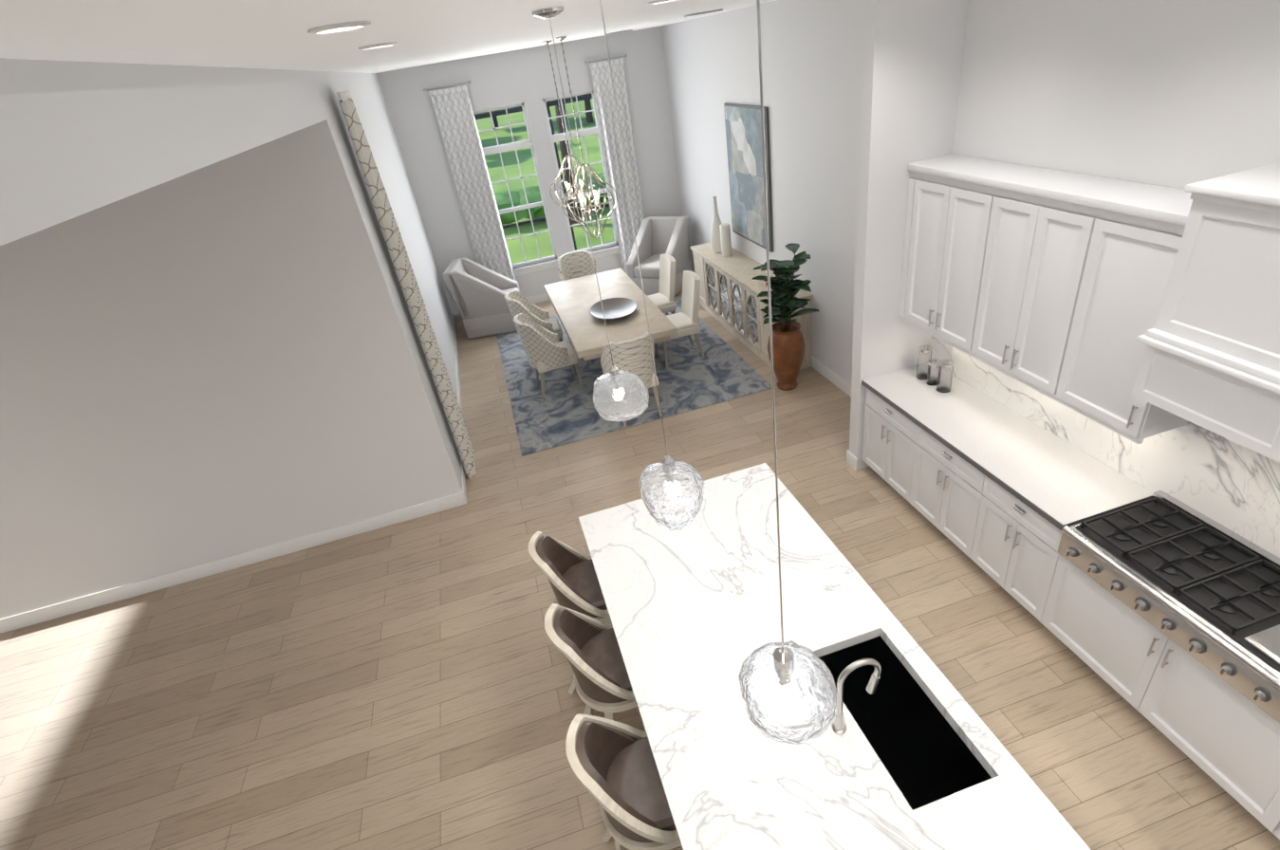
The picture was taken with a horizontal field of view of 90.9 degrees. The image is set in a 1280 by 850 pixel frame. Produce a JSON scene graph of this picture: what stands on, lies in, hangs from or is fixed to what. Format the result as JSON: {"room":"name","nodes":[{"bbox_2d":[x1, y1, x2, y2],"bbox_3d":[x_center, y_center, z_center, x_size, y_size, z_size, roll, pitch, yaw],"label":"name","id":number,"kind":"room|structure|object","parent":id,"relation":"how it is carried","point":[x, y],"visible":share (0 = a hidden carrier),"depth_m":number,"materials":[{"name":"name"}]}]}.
{"room":"kitchen","nodes":[
{"label":"kitchen","id":0,"kind":"room"},
{"bbox_2d":[0,57,326,245],"bbox_3d":[-3.440,0.623,-0.081,5.250,0.300,9.370,-15,31,-9],"label":"wall","id":1,"kind":"structure","parent":0,"point":[77,139],"depth_m":1.62,"materials":[{"name":"white paint"}]},
{"bbox_2d":[0,70,463,619],"bbox_3d":[-4.479,-0.175,4.825,5.250,3.700,0.200,-15,31,-9],"label":"wall","id":2,"kind":"structure","parent":0,"point":[211,362],"depth_m":4.95,"materials":[{"name":"white paint"}]},
{"bbox_2d":[0,490,466,633],"bbox_3d":[-4.158,1.371,5.655,5.130,0.140,0.014,-15,31,-9],"label":"baseboard","id":3,"kind":"structure","parent":2,"relation":"attached to","point":[220,565],"depth_m":5.71,"materials":[{"name":"white paint"}]},
{"bbox_2d":[314,70,462,482],"bbox_3d":[-2.812,-2.118,7.558,0.200,3.700,5.330,-15,31,-9],"label":"wall","id":4,"kind":"structure","parent":0,"point":[365,90],"depth_m":6.97,"materials":[{"name":"white paint"}]},
{"bbox_2d":[336,90,476,479],"bbox_3d":[-2.037,-1.075,5.760,0.096,3.535,0.560,-15,31,-9],"label":"curtain","id":5,"kind":"object","parent":4,"relation":"hanging from","point":[399,257],"visible":1,"depth_m":5.51,"materials":[{"name":"beige fabric"}]},
{"bbox_2d":[452,314,467,503],"bbox_3d":[-2.400,-0.542,8.315,0.022,0.140,5.344,-15,31,-9],"label":"baseboard","id":6,"kind":"structure","parent":4,"relation":"attached to","point":[463,473],"depth_m":8.12,"materials":[{"name":"white paint"}]},
{"bbox_2d":[0,0,776,73],"bbox_3d":[-2.205,-1.334,2.388,9.800,0.120,15.100,-15,31,-9],"label":"ceiling","id":7,"kind":"structure","parent":0,"point":[270,34],"depth_m":1.78,"materials":[{"name":"white paint"}]},
{"bbox_2d":[307,20,371,34],"bbox_3d":[-0.820,-1.086,1.719,0.159,0.014,0.159,10,36,29],"label":"recessed light","id":8,"kind":"object","parent":7,"relation":"in","point":[339,27],"depth_m":1.68,"materials":[{"name":"white paint"}]},
{"bbox_2d":[358,41,397,49],"bbox_3d":[-1.157,-1.675,2.781,0.159,0.014,0.159,10,36,29],"label":"recessed light","id":9,"kind":"object","parent":7,"relation":"in","point":[377,46],"depth_m":2.73,"materials":[{"name":"white paint"}]},
{"bbox_2d":[542,39,600,222],"bbox_3d":[-0.877,-3.386,7.428,0.638,1.969,0.637,-15,31,-9],"label":"chandelier","id":10,"kind":"object","parent":7,"relation":"hanging from","point":[567,186],"visible":0.81,"depth_m":7.62,"materials":[{"name":"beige metal"}]},
{"bbox_2d":[555,36,617,238],"bbox_3d":[-0.636,-2.965,6.670,0.638,1.969,0.637,-15,31,-9],"label":"chandelier","id":11,"kind":"object","parent":7,"relation":"hanging from","point":[598,195],"visible":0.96,"depth_m":6.89,"materials":[{"name":"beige metal"}]},
{"bbox_2d":[532,6,649,422],"bbox_3d":[-0.213,-0.804,2.858,0.287,1.825,0.264,-15,31,-9],"label":"pendant light","id":12,"kind":"object","parent":7,"relation":"hanging from","point":[619,396],"visible":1,"depth_m":3.15,"materials":[{"name":"clear glass"}]},
{"bbox_2d":[606,29,632,35],"bbox_3d":[-0.268,-5.117,8.204,0.320,0.014,0.200,-15,31,-9],"label":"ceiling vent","id":13,"kind":"object","parent":7,"relation":"in","point":[619,31],"visible":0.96,"depth_m":8.13,"materials":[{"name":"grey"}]},
{"bbox_2d":[599,0,704,530],"bbox_3d":[0.017,-0.378,2.093,0.251,1.824,0.250,-15,31,-9],"label":"pendant light","id":14,"kind":"object","parent":7,"relation":"hanging from","point":[672,491],"visible":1,"depth_m":2.39,"materials":[{"name":"clear glass"}]},
{"bbox_2d":[648,0,677,4],"bbox_3d":[0.122,-2.036,3.022,0.159,0.014,0.159,10,36,29],"label":"recessed light","id":15,"kind":"object","parent":7,"relation":"in","point":[658,1],"depth_m":2.99,"materials":[{"name":"white paint"}]},
{"bbox_2d":[684,8,723,17],"bbox_3d":[0.598,-3.894,5.953,0.320,0.014,0.200,-15,31,-9],"label":"ceiling vent","id":16,"kind":"object","parent":7,"relation":"in","point":[703,12],"visible":0.98,"depth_m":5.88,"materials":[{"name":"grey metal"}]},
{"bbox_2d":[738,0,837,745],"bbox_3d":[0.285,0.069,1.258,0.264,1.798,0.289,-15,31,-9],"label":"pendant light","id":17,"kind":"object","parent":7,"relation":"hanging from","point":[788,691],"visible":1,"depth_m":1.54,"materials":[{"name":"clear glass"}]},
{"bbox_2d":[376,26,681,314],"bbox_3d":[-1.426,-3.876,10.067,4.150,3.700,0.200,-15,31,-9],"label":"wall","id":18,"kind":"structure","parent":0,"point":[525,75],"depth_m":9.47,"materials":[{"name":"white paint"}]},
{"bbox_2d":[455,293,550,323],"bbox_3d":[-1.138,-2.321,10.891,4.080,0.140,0.014,-15,31,-9],"label":"baseboard","id":19,"kind":"structure","parent":18,"relation":"attached to","point":[540,298],"depth_m":10.77,"materials":[{"name":"white paint"}]},
{"bbox_2d":[472,101,557,276],"bbox_3d":[-1.929,-3.654,9.956,0.920,2.501,0.165,-15,31,-9],"label":"window","id":20,"kind":"structure","parent":18,"relation":"in","point":[515,146],"depth_m":9.97,"materials":[{"name":"white paint"}]},
{"bbox_2d":[423,80,515,280],"bbox_3d":[-2.484,-3.369,9.778,0.678,3.410,0.086,-15,31,-9],"label":"window curtain","id":21,"kind":"object","parent":20,"relation":"hanging from","point":[458,131],"visible":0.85,"depth_m":9.53,"materials":[{"name":"white fabric"}]},
{"bbox_2d":[541,89,619,259],"bbox_3d":[-0.900,-3.932,10.129,0.920,2.501,0.165,-15,31,-9],"label":"window","id":22,"kind":"structure","parent":18,"relation":"in","point":[584,133],"depth_m":9.98,"materials":[{"name":"white paint"}]},
{"bbox_2d":[584,54,644,274],"bbox_3d":[-0.263,-3.969,10.151,0.658,3.410,0.086,-15,31,-9],"label":"window curtain","id":23,"kind":"object","parent":22,"relation":"hanging from","point":[602,81],"visible":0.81,"depth_m":9.91,"materials":[{"name":"white fabric"}]},
{"bbox_2d":[474,93,609,250],"bbox_3d":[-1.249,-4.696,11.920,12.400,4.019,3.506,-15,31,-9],"label":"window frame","id":24,"kind":"structure","parent":0,"point":[519,109],"depth_m":12.89,"materials":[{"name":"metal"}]},
{"bbox_2d":[0,291,1279,849],"bbox_3d":[-1.662,1.897,4.353,9.800,0.120,15.100,-15,31,-9],"label":"floor","id":25,"kind":"structure","parent":0,"point":[402,686],"depth_m":4.38,"materials":[{"name":"brown wood"}]},
{"bbox_2d":[528,531,611,694],"bbox_3d":[-0.283,1.132,4.047,0.635,1.113,0.522,-13,31,-6],"label":"stool","id":26,"kind":"object","parent":25,"relation":"on","point":[569,572],"visible":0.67,"depth_m":3.84,"materials":[{"name":"brown leather"}]},
{"bbox_2d":[544,603,637,720],"bbox_3d":[-0.110,1.416,3.533,0.635,1.113,0.522,-16,32,-11],"label":"stool","id":27,"kind":"object","parent":25,"relation":"on","point":[587,646],"visible":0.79,"depth_m":3.32,"materials":[{"name":"brown leather"}]},
{"bbox_2d":[565,713,681,849],"bbox_3d":[0.070,1.749,2.935,0.635,1.113,0.522,-14,31,-7],"label":"stool","id":28,"kind":"object","parent":25,"relation":"on","point":[617,775],"visible":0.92,"depth_m":2.75,"materials":[{"name":"brown leather"}]},
{"bbox_2d":[496,296,771,455],"bbox_3d":[-0.394,-0.973,8.593,2.910,0.012,3.950,-15,31,-9],"label":"rug","id":29,"kind":"object","parent":25,"relation":"on","point":[565,412],"visible":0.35,"depth_m":7.61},
{"bbox_2d":[442,257,520,338],"bbox_3d":[-2.404,-2.038,9.839,0.961,1.076,0.778,-9,31,1],"label":"armchair","id":30,"kind":"object","parent":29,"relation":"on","point":[478,292],"visible":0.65,"depth_m":9.59,"materials":[{"name":"white fabric"}]},
{"bbox_2d":[504,290,563,371],"bbox_3d":[-1.384,-1.314,8.442,0.620,1.000,0.594,-14,31,-7],"label":"dining chair","id":31,"kind":"object","parent":29,"relation":"on","point":[517,302],"visible":0.56,"depth_m":8.30,"materials":[{"name":"beige fabric"}]},
{"bbox_2d":[513,313,584,400],"bbox_3d":[-1.118,-0.887,7.666,0.620,1.000,0.594,-17,32,-12],"label":"dining chair","id":32,"kind":"object","parent":29,"relation":"on","point":[546,350],"visible":1,"depth_m":7.46,"materials":[{"name":"beige fabric"}]},
{"bbox_2d":[557,250,599,281],"bbox_3d":[-0.871,-2.061,9.529,0.594,1.000,0.620,-15,31,-9],"label":"dining chair","id":33,"kind":"object","parent":29,"relation":"on","point":[574,265],"visible":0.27,"depth_m":9.52,"materials":[{"name":"beige fabric"}]},
{"bbox_2d":[544,268,677,360],"bbox_3d":[-0.427,-1.218,8.239,1.150,0.775,2.600,-15,31,-9],"label":"dining table","id":34,"kind":"object","parent":29,"relation":"on","point":[573,301],"visible":0.67,"depth_m":7.67,"materials":[{"name":"white wood"}]},
{"bbox_2d":[589,297,637,319],"bbox_3d":[-0.320,-1.384,7.646,0.580,0.082,0.725,-15,31,-9],"label":"bowl","id":35,"kind":"object","parent":34,"relation":"on","point":[617,307],"visible":0.96,"depth_m":7.70,"materials":[{"name":"grey"}]},
{"bbox_2d":[600,332,662,426],"bbox_3d":[-0.100,-0.565,6.854,0.594,1.000,0.620,-16,32,-11],"label":"dining chair","id":36,"kind":"object","parent":29,"relation":"on","point":[633,356],"visible":0.67,"depth_m":6.51,"materials":[{"name":"beige fabric"}]},
{"bbox_2d":[626,216,693,296],"bbox_3d":[0.328,-2.746,10.247,0.778,1.076,0.961,10,36,29],"label":"armchair","id":37,"kind":"object","parent":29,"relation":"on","point":[657,236],"visible":0.69,"depth_m":10.15,"materials":[{"name":"white fabric"}]},
{"bbox_2d":[647,254,676,315],"bbox_3d":[0.221,-1.758,8.682,0.605,1.046,0.500,-16,32,-11],"label":"dining chair","id":38,"kind":"object","parent":29,"relation":"on","point":[662,300],"visible":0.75,"depth_m":8.56,"materials":[{"name":"beige fabric"}]},
{"bbox_2d":[654,270,704,368],"bbox_3d":[0.476,-1.350,7.942,0.605,1.046,0.500,-15,31,-9],"label":"dining chair","id":39,"kind":"object","parent":29,"relation":"on","point":[684,321],"visible":0.71,"depth_m":7.83,"materials":[{"name":"beige fabric"}]},
{"bbox_2d":[690,241,813,370],"bbox_3d":[1.393,-1.651,8.351,0.468,0.900,2.760,-15,31,-9],"label":"sideboard","id":40,"kind":"object","parent":25,"relation":"on","point":[730,290],"visible":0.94,"depth_m":8.11,"materials":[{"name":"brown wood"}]},
{"bbox_2d":[709,195,722,253],"bbox_3d":[1.051,-2.753,8.651,0.207,0.750,0.207,-20,33,-17],"label":"vase","id":41,"kind":"object","parent":40,"relation":"on","point":[715,220],"depth_m":8.62,"materials":[{"name":"white ceramic"}]},
{"bbox_2d":[716,222,731,257],"bbox_3d":[1.160,-2.503,8.530,0.138,0.420,0.138,-20,33,-17],"label":"vase","id":42,"kind":"object","parent":40,"relation":"on","point":[720,237],"depth_m":8.50,"materials":[{"name":"white ceramic"}]},
{"bbox_2d":[757,273,775,287],"bbox_3d":[1.507,-1.719,7.471,0.150,0.085,0.230,-15,31,-9],"label":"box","id":43,"kind":"object","parent":40,"relation":"on","point":[763,283],"visible":0.27,"depth_m":7.46,"materials":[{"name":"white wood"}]},
{"bbox_2d":[751,242,819,390],"bbox_3d":[1.580,-1.081,6.750,0.695,1.527,0.678,-15,31,-9],"label":"potted plant","id":44,"kind":"object","parent":25,"relation":"on","point":[788,345],"visible":0.98,"depth_m":6.69,"materials":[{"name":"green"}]},
{"bbox_2d":[578,463,1090,849],"bbox_3d":[0.658,1.337,3.224,1.350,1.327,2.880,-15,31,-9],"label":"kitchen island","id":45,"kind":"object","parent":25,"relation":"on","point":[906,751],"visible":0.94,"depth_m":2.85,"materials":[{"name":"stone"}]},
{"bbox_2d":[861,364,986,497],"bbox_3d":[2.302,0.096,5.211,0.638,0.915,0.688,-15,31,-9],"label":"base cabinet","id":46,"kind":"object","parent":25,"relation":"on","point":[891,398],"depth_m":5.04,"materials":[{"name":"white paint"}]},
{"bbox_2d":[916,344,932,379],"bbox_3d":[2.273,-0.511,5.038,0.105,0.283,0.105,-20,33,-17],"label":"glass canister","id":47,"kind":"object","parent":46,"relation":"on","point":[924,350],"depth_m":4.99,"materials":[{"name":"white"}]},
{"bbox_2d":[921,354,934,385],"bbox_3d":[2.311,-0.425,4.955,0.095,0.212,0.095,-20,33,-17],"label":"glass canister","id":48,"kind":"object","parent":46,"relation":"on","point":[928,362],"depth_m":4.97,"materials":[{"name":"white"}]},
{"bbox_2d":[931,358,954,392],"bbox_3d":[2.342,-0.386,4.833,0.105,0.262,0.105,-20,33,-17],"label":"glass canister","id":49,"kind":"object","parent":46,"relation":"on","point":[937,373],"depth_m":4.82,"materials":[{"name":"white"}]},
{"bbox_2d":[903,392,1066,552],"bbox_3d":[2.487,0.418,4.630,0.638,0.915,0.690,-15,31,-9],"label":"base cabinet","id":50,"kind":"object","parent":25,"relation":"on","point":[949,446],"depth_m":4.48,"materials":[{"name":"white paint"}]},
{"bbox_2d":[964,438,1157,617],"bbox_3d":[2.662,0.724,4.078,0.638,0.915,0.620,-15,31,-9],"label":"base cabinet","id":51,"kind":"object","parent":25,"relation":"on","point":[1082,459],"depth_m":3.93,"materials":[{"name":"white paint"}]},
{"bbox_2d":[1036,491,1279,704],"bbox_3d":[2.832,1.021,3.543,0.638,0.915,0.650,-15,31,-9],"label":"base cabinet","id":52,"kind":"object","parent":25,"relation":"on","point":[1116,575],"depth_m":3.36,"materials":[{"name":"white paint"}]},
{"bbox_2d":[1131,563,1279,828],"bbox_3d":[3.007,1.326,2.993,0.638,0.915,0.655,-15,31,-9],"label":"base cabinet","id":53,"kind":"object","parent":25,"relation":"on","point":[1211,685],"depth_m":2.92,"materials":[{"name":"white paint"}]},
{"bbox_2d":[1057,489,1279,753],"bbox_3d":[2.831,0.856,3.066,0.688,0.245,1.270,-15,31,-9],"label":"range","id":54,"kind":"object","parent":53,"relation":"in","point":[1213,589],"depth_m":3.11,"materials":[{"name":"silver metal"}]},
{"bbox_2d":[1267,806,1279,839],"bbox_3d":[3.168,1.608,2.486,0.638,0.915,0.550,-15,31,-9],"label":"base cabinet","id":55,"kind":"object","parent":25,"relation":"on","point":[1274,828],"depth_m":2.83,"materials":[{"name":"white paint"}]},
{"bbox_2d":[849,0,968,469],"bbox_3d":[1.986,-1.271,4.840,0.660,3.700,0.130,-15,31,-9],"label":"wall","id":56,"kind":"structure","parent":0,"point":[912,58],"depth_m":4.35,"materials":[{"name":"white paint"}]},
{"bbox_2d":[846,449,857,467],"bbox_3d":[2.201,0.212,5.802,0.646,0.140,0.042,-15,31,-9],"label":"baseboard","id":57,"kind":"structure","parent":56,"relation":"attached to","point":[851,459],"depth_m":5.69,"materials":[{"name":"white paint"}]},
{"bbox_2d":[661,0,1279,385],"bbox_3d":[2.640,-0.954,4.137,0.200,3.700,15.100,-15,31,-9],"label":"wall","id":58,"kind":"structure","parent":0,"point":[1176,93],"depth_m":3.97,"materials":[{"name":"white paint"}]},
{"bbox_2d":[723,102,773,252],"bbox_3d":[1.336,-3.065,7.774,0.034,1.600,1.200,-15,31,-9],"label":"wall art","id":59,"kind":"object","parent":58,"relation":"attached to","point":[744,143],"visible":1,"depth_m":7.70,"materials":[{"name":"grey"}]},
{"bbox_2d":[692,266,851,397],"bbox_3d":[1.674,-1.367,8.544,0.017,0.140,6.366,-15,31,-9],"label":"baseboard","id":60,"kind":"structure","parent":58,"relation":"attached to","point":[828,374],"depth_m":7.05,"materials":[{"name":"white paint"}]},
{"bbox_2d":[898,157,1036,354],"bbox_3d":[2.247,-1.189,4.412,0.338,1.105,0.803,-15,31,-9],"label":"upper cabinet","id":61,"kind":"object","parent":58,"relation":"attached to","point":[946,213],"depth_m":4.32,"materials":[{"name":"white paint"}]},
{"bbox_2d":[967,172,1153,400],"bbox_3d":[2.448,-0.837,3.779,0.338,1.105,0.700,-15,31,-9],"label":"upper cabinet","id":62,"kind":"object","parent":58,"relation":"attached to","point":[1034,231],"depth_m":3.69,"materials":[{"name":"white paint"}]},
{"bbox_2d":[1051,191,1187,445],"bbox_3d":[2.612,-0.551,3.263,0.338,1.105,0.525,-15,31,-9],"label":"upper cabinet","id":63,"kind":"object","parent":58,"relation":"attached to","point":[1124,251],"depth_m":3.26,"materials":[{"name":"white paint"}]},
{"bbox_2d":[1127,332,1279,464],"bbox_3d":[2.718,-0.192,2.799,0.468,0.325,0.650,-15,31,-9],"label":"range hood","id":64,"kind":"object","parent":58,"relation":"attached to","point":[1238,407],"depth_m":2.78,"materials":[{"name":"white paint"}]},
{"bbox_2d":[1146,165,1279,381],"bbox_3d":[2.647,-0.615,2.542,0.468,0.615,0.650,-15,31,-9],"label":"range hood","id":65,"kind":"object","parent":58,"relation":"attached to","point":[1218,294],"depth_m":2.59,"materials":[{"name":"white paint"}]},
{"bbox_2d":[1271,442,1279,472],"bbox_3d":[2.892,0.112,2.251,0.468,0.325,0.650,-15,31,-9],"label":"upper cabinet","id":66,"kind":"object","parent":58,"relation":"attached to","point":[1275,461],"depth_m":2.59,"materials":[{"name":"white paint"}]},
{"label":"outside","id":67,"kind":"structure","parent":0,"visible":0},
{"bbox_2d":[474,92,614,263],"bbox_3d":[-13.194,-28.171,57.844,90.000,0.100,109.280,-15,31,-9],"label":"lawn","id":68,"kind":"structure","parent":67,"point":[525,159],"depth_m":27.49,"materials":[{"name":"green plant"}]},
{"bbox_2d":[491,115,498,128],"bbox_3d":[-10.282,-25.020,44.259,6.365,7.593,8.501,-15,31,-9],"label":"tree","id":69,"kind":"object","parent":68,"relation":"on","point":[495,120],"depth_m":46.01,"materials":[{"name":"brown plant"}]},
{"bbox_2d":[494,172,608,224],"bbox_3d":[0.150,-7.273,18.658,33.790,0.964,1.963,-15,31,-9],"label":"hedge","id":70,"kind":"object","parent":68,"relation":"on","point":[502,203],"depth_m":17.61,"materials":[{"name":"green plant"}]},
{"bbox_2d":[554,98,581,223],"bbox_3d":[-1.788,-8.077,16.027,3.634,5.552,4.179,-15,31,-9],"label":"tree","id":71,"kind":"object","parent":68,"relation":"on","point":[564,149],"depth_m":16.25,"materials":[{"name":"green plant"}]},
{"bbox_2d":[583,93,593,123],"bbox_3d":[-3.222,-21.788,38.518,7.854,6.025,6.416,-15,31,-9],"label":"tree","id":72,"kind":"object","parent":68,"relation":"on","point":[589,117],"depth_m":40.04,"materials":[{"name":"brown plant"}]}
]}

